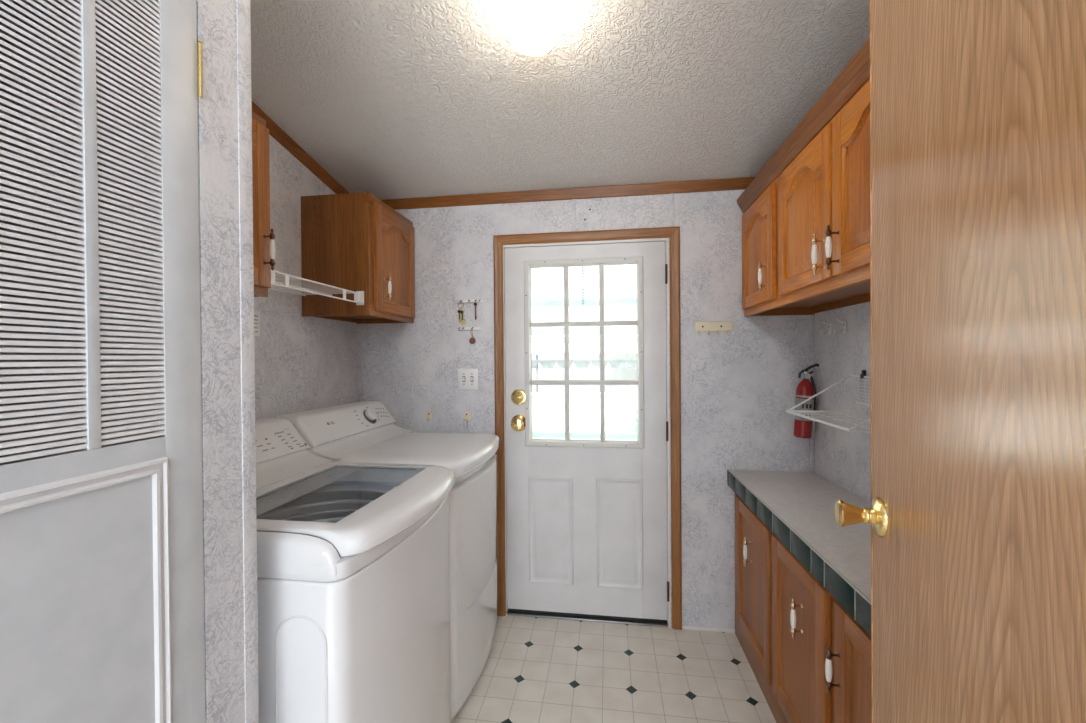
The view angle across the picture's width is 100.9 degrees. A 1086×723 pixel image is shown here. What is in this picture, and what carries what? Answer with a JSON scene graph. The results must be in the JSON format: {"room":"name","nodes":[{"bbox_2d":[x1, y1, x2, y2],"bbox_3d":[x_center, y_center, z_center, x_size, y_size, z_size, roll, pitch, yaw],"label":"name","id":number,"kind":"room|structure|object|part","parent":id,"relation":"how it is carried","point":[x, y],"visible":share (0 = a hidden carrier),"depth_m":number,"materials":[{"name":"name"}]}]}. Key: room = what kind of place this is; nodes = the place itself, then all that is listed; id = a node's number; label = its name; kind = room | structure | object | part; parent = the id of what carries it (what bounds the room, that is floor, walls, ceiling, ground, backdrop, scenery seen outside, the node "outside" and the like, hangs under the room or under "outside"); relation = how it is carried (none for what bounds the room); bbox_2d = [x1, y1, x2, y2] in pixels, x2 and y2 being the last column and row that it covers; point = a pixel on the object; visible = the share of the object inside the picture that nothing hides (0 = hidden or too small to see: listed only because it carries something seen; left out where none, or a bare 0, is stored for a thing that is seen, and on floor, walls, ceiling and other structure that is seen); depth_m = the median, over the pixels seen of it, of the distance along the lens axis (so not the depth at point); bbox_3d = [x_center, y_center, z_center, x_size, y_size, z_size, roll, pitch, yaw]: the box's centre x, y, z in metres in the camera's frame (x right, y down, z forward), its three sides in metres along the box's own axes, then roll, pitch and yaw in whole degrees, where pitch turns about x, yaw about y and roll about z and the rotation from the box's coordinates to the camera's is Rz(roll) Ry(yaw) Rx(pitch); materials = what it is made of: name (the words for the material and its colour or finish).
{"room":"laundry room","nodes":[
{"label":"laundry room","id":0,"kind":"room"},
{"bbox_2d":[0,0,244,722],"bbox_3d":[-1.231,0.041,-1.032,0.740,2.750,4.003,0,0,8],"label":"wall","id":1,"kind":"structure","parent":0,"point":[216,19],"depth_m":0.83,"materials":[{"name":"paper"}]},
{"bbox_2d":[0,0,205,722],"bbox_3d":[-0.660,0.252,0.407,0.043,2.260,0.773,0,0,8],"label":"door","id":2,"kind":"structure","parent":1,"relation":"in","point":[102,563],"depth_m":0.63,"materials":[{"name":"paint"}]},
{"bbox_3d":[-0.639,0.678,0.412,0.008,1.048,0.622,0,0,8],"label":"panel moulding","id":3,"kind":"part","parent":2,"relation":"part of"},
{"bbox_2d":[236,0,258,722],"bbox_3d":[-0.580,0.029,0.880,0.005,2.740,0.032,0,0,8],"label":"trim","id":4,"kind":"structure","parent":1,"relation":"attached to","point":[243,6],"depth_m":0.88,"materials":[{"name":"paper"}]},
{"bbox_2d":[254,134,356,419],"bbox_3d":[-1.229,0.023,1.734,0.100,2.750,1.694,0,0,8],"label":"wall","id":5,"kind":"structure","parent":0,"point":[302,363],"depth_m":2.04,"materials":[{"name":"paper"}]},
{"bbox_2d":[254,311,259,335],"bbox_3d":[-1.168,-0.153,1.793,0.006,0.100,0.087,0,0,8],"label":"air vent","id":6,"kind":"object","parent":5,"relation":"in","point":[256,314],"visible":0.41,"depth_m":1.82,"materials":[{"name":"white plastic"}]},
{"bbox_2d":[252,111,275,296],"bbox_3d":[-1.056,-0.485,1.224,0.393,0.562,0.467,0,0,8],"label":"upper cabinet","id":7,"kind":"object","parent":5,"relation":"attached to","point":[264,249],"visible":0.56,"depth_m":1.39,"materials":[{"name":"brown wood"}]},
{"bbox_3d":[-0.904,-0.480,1.212,0.012,0.400,0.330,0,0,8],"label":"door panel","id":8,"kind":"part","parent":7,"relation":"part of","materials":[{"name":"brown wood"}]},
{"bbox_3d":[-0.925,-0.486,1.205,0.020,0.562,0.467,0,0,8],"label":"frame","id":9,"kind":"part","parent":7,"relation":"part of","materials":[{"name":"brown wood"}]},
{"bbox_3d":[-0.850,-0.348,1.396,0.035,0.132,0.018,0,0,8],"label":"handle","id":10,"kind":"part","parent":7,"relation":"part of","materials":[{"name":"white ceramic"}]},
{"bbox_2d":[252,101,348,193],"bbox_3d":[-1.170,-1.014,1.773,0.018,0.337,1.584,0,0,8],"label":"trim","id":11,"kind":"structure","parent":5,"relation":"attached to","point":[275,131],"depth_m":2.06,"materials":[{"name":"brown wood"}]},
{"bbox_2d":[301,192,414,323],"bbox_3d":[-0.900,-0.494,2.299,0.393,0.562,0.470,0,0,8],"label":"upper cabinet","id":12,"kind":"object","parent":5,"relation":"attached to","point":[354,242],"visible":1,"depth_m":2.08,"materials":[{"name":"brown wood"}]},
{"bbox_2d":[268,270,363,304],"bbox_3d":[-1.008,-0.286,1.767,0.298,0.064,0.617,0,0,8],"label":"wire shelf","id":13,"kind":"object","parent":12,"relation":"attached to","point":[309,289],"visible":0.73,"depth_m":1.86,"materials":[{"name":"white metal"}]},
{"bbox_3d":[-0.741,-0.354,2.146,0.035,0.132,0.018,0,0,8],"label":"handle","id":14,"kind":"part","parent":12,"relation":"part of","materials":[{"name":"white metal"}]},
{"bbox_3d":[-0.769,-0.494,2.280,0.020,0.562,0.470,0,0,8],"label":"frame","id":15,"kind":"part","parent":12,"relation":"part of","materials":[{"name":"brown wood"}]},
{"bbox_3d":[-0.749,-0.491,2.284,0.019,0.502,0.410,0,0,8],"label":"door","id":16,"kind":"part","parent":12,"relation":"part of","materials":[{"name":"brown wood"}]},
{"bbox_3d":[-0.749,-0.489,2.284,0.012,0.400,0.312,0,0,8],"label":"door panel","id":17,"kind":"part","parent":12,"relation":"part of","materials":[{"name":"brown wood"}]},
{"bbox_2d":[250,0,869,199],"bbox_3d":[-0.265,-1.146,-0.381,2.800,0.543,5.787,0,0,8],"label":"ceiling","id":18,"kind":"structure","parent":0,"point":[393,99],"depth_m":1.69,"materials":[{"name":"white paint"}]},
{"bbox_2d":[505,0,561,55],"bbox_3d":[-0.028,-1.015,1.310,0.176,0.192,0.176,0,0,8],"label":"ceiling light","id":19,"kind":"object","parent":18,"relation":"attached to","point":[533,27],"visible":1,"depth_m":1.26,"materials":[{"name":"white glass"}]},
{"bbox_2d":[362,189,808,628],"bbox_3d":[0.153,0.158,2.442,2.800,2.450,0.100,0,0,8],"label":"wall","id":20,"kind":"structure","parent":0,"point":[738,388],"depth_m":2.31,"materials":[{"name":"paint"}]},
{"bbox_2d":[356,324,362,401],"bbox_3d":[-1.043,0.081,2.558,0.030,0.620,0.012,0,0,8],"label":"trim","id":21,"kind":"structure","parent":20,"relation":"attached to","point":[359,326],"depth_m":2.55,"materials":[{"name":"paper"}]},
{"bbox_2d":[426,411,432,420],"bbox_3d":[-0.635,0.303,2.488,0.038,0.054,0.036,0,0,8],"label":"wall hook","id":22,"kind":"object","parent":20,"relation":"attached to","point":[429,415],"visible":1,"depth_m":2.50,"materials":[{"name":"beige plastic"}]},
{"bbox_2d":[463,411,470,420],"bbox_3d":[-0.421,0.302,2.457,0.038,0.054,0.036,0,0,8],"label":"wall hook","id":23,"kind":"object","parent":20,"relation":"attached to","point":[466,414],"visible":1,"depth_m":2.46,"materials":[{"name":"beige plastic"}]},
{"bbox_2d":[458,368,477,389],"bbox_3d":[-0.413,0.097,2.466,0.114,0.116,0.014,0,0,8],"label":"light switch","id":24,"kind":"object","parent":20,"relation":"attached to","point":[467,378],"visible":1,"depth_m":2.47,"materials":[{"name":"white plastic"}]},
{"bbox_2d":[458,327,480,330],"bbox_3d":[-0.405,-0.180,2.455,0.128,0.020,0.028,0,0,8],"label":"key rack","id":25,"kind":"object","parent":20,"relation":"attached to","point":[459,328],"visible":1,"depth_m":2.46,"materials":[{"name":"white plastic"}]},
{"bbox_2d":[469,329,475,343],"bbox_3d":[-0.385,-0.137,2.444,0.036,0.082,0.010,0,0,8],"label":"key fob","id":26,"kind":"object","parent":25,"relation":"hanging from","point":[472,340],"visible":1,"depth_m":2.44,"materials":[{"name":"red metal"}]},
{"bbox_2d":[457,299,481,302],"bbox_3d":[-0.403,-0.330,2.454,0.142,0.020,0.028,0,0,8],"label":"key rack","id":27,"kind":"object","parent":20,"relation":"attached to","point":[475,300],"visible":1,"depth_m":2.46,"materials":[{"name":"white plastic"}]},
{"bbox_2d":[457,302,465,323],"bbox_3d":[-0.444,-0.264,2.450,0.043,0.118,0.014,0,0,8],"label":"bunch","id":28,"kind":"object","parent":27,"relation":"hanging from","point":[461,320],"visible":1,"depth_m":2.45,"materials":[{"name":"gold metal"}]},
{"bbox_2d":[381,177,754,209],"bbox_3d":[0.132,-0.887,2.377,2.420,0.054,0.018,0,0,8],"label":"trim","id":29,"kind":"structure","parent":20,"relation":"attached to","point":[742,183],"depth_m":2.37,"materials":[{"name":"brown wood"}]},
{"bbox_2d":[572,199,575,230],"bbox_3d":[0.163,-0.777,2.380,0.022,0.170,0.004,0,0,8],"label":"trim","id":30,"kind":"structure","parent":20,"relation":"attached to","point":[573,200],"depth_m":2.38,"materials":[{"name":"paper"}]},
{"bbox_2d":[503,238,669,627],"bbox_3d":[0.226,0.375,2.431,0.877,2.014,0.104,0,0,8],"label":"door frame","id":31,"kind":"structure","parent":20,"relation":"attached to","point":[662,239],"depth_m":2.35,"materials":[{"name":"white"}]},
{"bbox_2d":[505,241,668,623],"bbox_3d":[0.223,0.374,2.380,0.859,1.985,0.118,0,0,8],"label":"door","id":32,"kind":"structure","parent":20,"relation":"in","point":[587,519],"depth_m":2.38,"materials":[{"name":"white"}]},
{"bbox_3d":[-0.134,0.334,2.404,0.089,0.089,0.062,0,0,8],"label":"knob","id":33,"kind":"part","parent":32,"relation":"part of","materials":[{"name":"gold metal"}]},
{"bbox_3d":[0.041,0.908,2.410,0.242,0.579,0.008,0,0,8],"label":"embossed panel","id":34,"kind":"part","parent":32,"relation":"part of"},
{"bbox_3d":[0.402,0.906,2.358,0.242,0.579,0.008,0,0,8],"label":"embossed panel","id":35,"kind":"part","parent":32,"relation":"part of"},
{"bbox_2d":[493,226,681,629],"bbox_3d":[0.224,0.347,2.374,0.983,2.072,0.016,0,0,8],"label":"trim","id":36,"kind":"structure","parent":20,"relation":"attached to","point":[673,233],"depth_m":2.32,"materials":[{"name":"brown wood"}]},
{"bbox_2d":[507,612,667,626],"bbox_3d":[0.235,1.376,2.447,0.856,0.012,0.124,0,0,8],"label":"threshold","id":37,"kind":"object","parent":20,"relation":"attached to","point":[508,613],"depth_m":2.39,"materials":[{"name":"silver metal"}]},
{"bbox_2d":[670,193,673,225],"bbox_3d":[0.665,-0.780,2.308,0.020,0.170,0.004,0,0,8],"label":"trim","id":38,"kind":"structure","parent":20,"relation":"attached to","point":[671,194],"depth_m":2.31,"materials":[{"name":"paper"}]},
{"bbox_2d":[682,625,734,632],"bbox_3d":[0.847,1.369,2.297,0.258,0.018,0.006,0,0,8],"label":"baseboard","id":39,"kind":"structure","parent":20,"relation":"attached to","point":[683,626],"depth_m":2.29,"materials":[{"name":"white"}]},
{"bbox_2d":[695,321,732,335],"bbox_3d":[0.866,-0.168,2.264,0.186,0.072,0.043,0,0,8],"label":"hook rail","id":40,"kind":"object","parent":20,"relation":"attached to","point":[708,326],"visible":1,"depth_m":2.27,"materials":[{"name":"beige wood"}]},
{"bbox_2d":[794,364,818,437],"bbox_3d":[1.272,0.189,2.172,0.089,0.359,0.103,-1,1,-43],"label":"fire extinguisher","id":41,"kind":"object","parent":20,"relation":"attached to","point":[805,389],"visible":0.94,"depth_m":2.15,"materials":[{"name":"red paint"}]},
{"bbox_2d":[809,315,814,471],"bbox_3d":[1.327,0.155,2.215,0.022,0.780,0.012,0,0,8],"label":"trim","id":42,"kind":"structure","parent":20,"relation":"attached to","point":[811,317],"depth_m":2.21,"materials":[{"name":"paper"}]},
{"bbox_2d":[451,615,775,722],"bbox_3d":[-0.245,1.444,-0.364,2.800,0.080,5.787,0,0,8],"label":"floor","id":43,"kind":"structure","parent":0,"point":[536,670],"depth_m":1.97,"materials":[{"name":"tile"}]},
{"bbox_2d":[255,418,454,722],"bbox_3d":[-0.733,0.807,1.358,0.860,1.179,0.694,0,0,8],"label":"washing machine","id":44,"kind":"object","parent":43,"relation":"on","point":[353,584],"visible":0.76,"depth_m":1.10,"materials":[{"name":"white metal"}]},
{"bbox_2d":[265,434,303,448],"bbox_3d":[-0.930,0.292,1.620,0.041,0.054,0.148,0,0,8],"label":"print","id":45,"kind":"object","parent":44,"relation":"attached to","point":[272,441],"depth_m":1.62,"materials":[{"name":"grey"}]},
{"bbox_3d":[-0.575,0.405,1.332,0.535,0.057,0.640,0,0,8],"label":"lid","id":46,"kind":"part","parent":44,"relation":"part of","materials":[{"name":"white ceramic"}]},
{"bbox_2d":[273,401,498,720],"bbox_3d":[-0.644,0.802,2.057,0.834,1.179,0.697,0,0,8],"label":"dryer","id":47,"kind":"object","parent":43,"relation":"on","point":[361,431],"visible":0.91,"depth_m":1.85,"materials":[{"name":"white metal"}]},
{"bbox_3d":[-0.852,0.263,2.219,0.051,0.059,0.062,0,0,8],"label":"dial knob","id":48,"kind":"part","parent":47,"relation":"part of","materials":[{"name":"white plastic"}]},
{"bbox_3d":[-0.274,0.726,2.003,0.075,0.496,0.635,0,0,8],"label":"dryer door","id":49,"kind":"part","parent":47,"relation":"part of","materials":[{"name":"white metal"}]},
{"bbox_2d":[735,493,871,722],"bbox_3d":[0.984,1.008,1.232,0.429,0.752,2.066,0,0,8],"label":"base cabinet","id":50,"kind":"object","parent":43,"relation":"on","point":[809,658],"visible":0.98,"depth_m":1.52,"materials":[{"name":"brown wood"}]},
{"bbox_3d":[0.888,0.827,1.949,0.035,0.132,0.018,0,0,8],"label":"handle","id":51,"kind":"part","parent":50,"relation":"part of","materials":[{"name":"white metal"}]},
{"bbox_3d":[0.918,0.955,1.969,0.012,0.490,0.345,0,0,8],"label":"door panel","id":52,"kind":"part","parent":50,"relation":"part of","materials":[{"name":"brown wood"}]},
{"bbox_3d":[0.919,0.955,1.968,0.019,0.600,0.455,0,0,8],"label":"door","id":53,"kind":"part","parent":50,"relation":"part of","materials":[{"name":"brown wood"}]},
{"bbox_3d":[0.815,0.827,1.444,0.035,0.132,0.018,0,0,8],"label":"handle","id":54,"kind":"part","parent":50,"relation":"part of","materials":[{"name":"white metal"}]},
{"bbox_3d":[0.850,0.959,1.502,0.012,0.490,0.312,0,0,8],"label":"door panel","id":55,"kind":"part","parent":50,"relation":"part of","materials":[{"name":"brown wood"}]},
{"bbox_2d":[727,469,870,635],"bbox_3d":[0.988,0.592,1.224,0.410,0.079,2.076,0,0,8],"label":"countertop","id":56,"kind":"structure","parent":50,"relation":"on","point":[798,507],"depth_m":1.52,"materials":[{"name":"grey laminate"}]},
{"bbox_3d":[0.851,0.959,1.502,0.019,0.600,0.422,0,0,8],"label":"door","id":57,"kind":"part","parent":50,"relation":"part of","materials":[{"name":"brown wood"}]},
{"bbox_3d":[0.781,0.833,1.212,0.035,0.132,0.018,0,0,8],"label":"handle","id":58,"kind":"part","parent":50,"relation":"part of","materials":[{"name":"white ceramic"}]},
{"bbox_3d":[0.784,0.962,1.038,0.019,0.600,0.405,0,0,8],"label":"door","id":59,"kind":"part","parent":50,"relation":"part of","materials":[{"name":"brown wood"}]},
{"bbox_3d":[0.783,0.962,1.038,0.012,0.490,0.295,0,0,8],"label":"door panel","id":60,"kind":"part","parent":50,"relation":"part of","materials":[{"name":"brown wood"}]},
{"bbox_2d":[814,302,870,502],"bbox_3d":[1.226,0.008,1.104,0.100,2.750,2.237,0,0,8],"label":"wall","id":61,"kind":"structure","parent":0,"point":[842,457],"depth_m":1.93,"materials":[{"name":"paint"}]},
{"bbox_2d":[737,37,869,315],"bbox_3d":[0.997,-0.514,1.219,0.379,0.588,2.066,0,0,8],"label":"upper cabinet","id":62,"kind":"object","parent":61,"relation":"attached to","point":[806,215],"visible":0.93,"depth_m":1.47,"materials":[{"name":"brown wood"}]},
{"bbox_3d":[0.968,-0.489,2.027,0.012,0.362,0.309,0,0,8],"label":"door panel","id":63,"kind":"part","parent":62,"relation":"part of","materials":[{"name":"brown wood"}]},
{"bbox_3d":[0.968,-0.491,2.027,0.019,0.464,0.407,0,0,8],"label":"door","id":64,"kind":"part","parent":62,"relation":"part of","materials":[{"name":"brown wood"}]},
{"bbox_3d":[0.921,-0.359,1.885,0.035,0.132,0.018,0,0,8],"label":"handle","id":65,"kind":"part","parent":62,"relation":"part of","materials":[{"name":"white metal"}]},
{"bbox_3d":[0.899,-0.485,1.553,0.012,0.362,0.317,0,0,8],"label":"door panel","id":66,"kind":"part","parent":62,"relation":"part of","materials":[{"name":"brown wood"}]},
{"bbox_3d":[1.006,-0.773,1.215,0.357,0.070,2.066,0,0,8],"label":"cornice","id":67,"kind":"part","parent":62,"relation":"part of","materials":[{"name":"brown wood"}]},
{"bbox_3d":[0.899,-0.487,1.553,0.019,0.464,0.415,0,0,8],"label":"door","id":68,"kind":"part","parent":62,"relation":"part of","materials":[{"name":"brown wood"}]},
{"bbox_3d":[0.849,-0.332,1.388,0.035,0.132,0.018,0,0,8],"label":"handle","id":69,"kind":"part","parent":62,"relation":"part of","materials":[{"name":"white ceramic"}]},
{"bbox_3d":[0.837,-0.331,1.300,0.035,0.132,0.018,0,0,8],"label":"handle","id":70,"kind":"part","parent":62,"relation":"part of","materials":[{"name":"white ceramic"}]},
{"bbox_3d":[0.834,-0.484,1.104,0.019,0.464,0.462,0,0,8],"label":"door","id":71,"kind":"part","parent":62,"relation":"part of","materials":[{"name":"brown wood"}]},
{"bbox_3d":[0.834,-0.482,1.104,0.012,0.362,0.364,0,0,8],"label":"door panel","id":72,"kind":"part","parent":62,"relation":"part of","materials":[{"name":"brown wood"}]},
{"bbox_2d":[819,321,831,335],"bbox_3d":[1.288,-0.151,2.050,0.048,0.068,0.026,0,0,8],"label":"coat hook","id":73,"kind":"object","parent":61,"relation":"attached to","point":[829,332],"visible":1,"depth_m":2.04,"materials":[{"name":"white metal"}]},
{"bbox_3d":[1.308,-0.149,2.047,0.006,0.054,0.026,0,0,8],"label":"hook plate","id":74,"kind":"part","parent":73,"relation":"part of","materials":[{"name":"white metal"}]},
{"bbox_2d":[786,370,870,431],"bbox_3d":[1.124,0.127,1.642,0.257,0.183,0.510,0,0,8],"label":"shelf","id":75,"kind":"object","parent":61,"relation":"attached to","point":[801,413],"visible":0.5,"depth_m":1.75,"materials":[{"name":"white metal"}]},
{"bbox_2d":[833,319,846,333],"bbox_3d":[1.269,-0.150,1.922,0.048,0.068,0.026,0,0,8],"label":"coat hook","id":76,"kind":"object","parent":61,"relation":"attached to","point":[844,330],"visible":1,"depth_m":1.92,"materials":[{"name":"white metal"}]},
{"bbox_3d":[1.290,-0.148,1.919,0.006,0.054,0.026,0,0,8],"label":"hook plate","id":77,"kind":"part","parent":76,"relation":"part of","materials":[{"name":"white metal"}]},
{"bbox_3d":[0.519,0.032,-1.581,0.720,2.750,3.420,0,0,8],"label":"wall","id":78,"kind":"structure","parent":0,"visible":0},
{"bbox_2d":[835,0,1085,722],"bbox_3d":[0.522,0.297,0.571,0.109,2.164,0.772,0,0,21],"label":"door","id":79,"kind":"structure","parent":78,"relation":"in","point":[976,515],"depth_m":0.55,"materials":[{"name":"brown wood"}]},
{"bbox_3d":[0.625,0.303,0.887,0.072,0.076,0.076,0,0,21],"label":"knob","id":80,"kind":"part","parent":79,"relation":"part of","materials":[{"name":"gold metal"}]},
{"label":"outside","id":81,"kind":"structure","parent":0,"visible":0},
{"bbox_3d":[4.500,1.798,30.965,60.000,0.080,57.450,0,0,8],"label":"ground","id":82,"kind":"structure","parent":81,"visible":0},
{"bbox_2d":[531,326,636,391],"bbox_3d":[1.898,-0.026,16.584,17.800,3.800,7.430,0,0,8],"label":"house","id":83,"kind":"structure","parent":82,"relation":"on","point":[620,350],"depth_m":15.75,"materials":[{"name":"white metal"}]},
{"bbox_3d":[-0.166,0.863,13.248,0.060,2.100,0.060,0,0,8],"label":"post","id":84,"kind":"part","parent":83,"relation":"part of","materials":[{"name":"white wood"}]},
{"bbox_2d":[531,264,636,307],"bbox_3d":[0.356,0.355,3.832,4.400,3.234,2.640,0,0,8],"label":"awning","id":85,"kind":"object","parent":82,"relation":"on","point":[547,284],"visible":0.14,"depth_m":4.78,"materials":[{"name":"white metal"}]},
{"bbox_2d":[581,266,584,305],"bbox_3d":[0.355,-0.710,3.985,0.021,0.446,0.021,-1,0,-37],"label":"hanging chain","id":86,"kind":"object","parent":85,"relation":"hanging from","point":[582,266],"visible":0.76,"depth_m":3.98,"materials":[{"name":"white metal"}]},
{"bbox_2d":[531,305,636,335],"bbox_3d":[0.785,0.369,7.144,9.500,3.154,2.360,0,0,8],"label":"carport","id":87,"kind":"object","parent":82,"relation":"on","point":[611,313],"visible":0.02,"depth_m":7.83,"materials":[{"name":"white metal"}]},
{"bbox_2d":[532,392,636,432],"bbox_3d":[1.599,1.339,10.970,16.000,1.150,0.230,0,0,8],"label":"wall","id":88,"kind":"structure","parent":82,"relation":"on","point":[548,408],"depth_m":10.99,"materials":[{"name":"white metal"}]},
{"bbox_2d":[532,431,636,440],"bbox_3d":[0.328,1.273,3.600,4.000,1.400,0.100,0,0,8],"label":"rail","id":89,"kind":"object","parent":82,"relation":"on","point":[535,434],"visible":0.1,"depth_m":3.56,"materials":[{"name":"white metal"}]},
{"bbox_3d":[0.328,1.291,3.600,4.000,1.365,0.030,0,0,8],"label":"rail panel","id":90,"kind":"part","parent":89,"relation":"part of","materials":[{"name":"white metal"}]},
{"bbox_2d":[605,377,636,392],"bbox_3d":[3.744,1.058,13.895,3.646,1.640,1.440,0,0,8],"label":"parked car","id":91,"kind":"object","parent":82,"relation":"on","point":[611,388],"visible":0.02,"depth_m":13.40,"materials":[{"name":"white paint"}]},
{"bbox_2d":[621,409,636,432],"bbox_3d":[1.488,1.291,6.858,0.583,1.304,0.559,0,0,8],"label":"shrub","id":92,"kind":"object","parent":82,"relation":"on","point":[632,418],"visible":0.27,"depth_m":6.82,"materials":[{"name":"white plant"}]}
]}

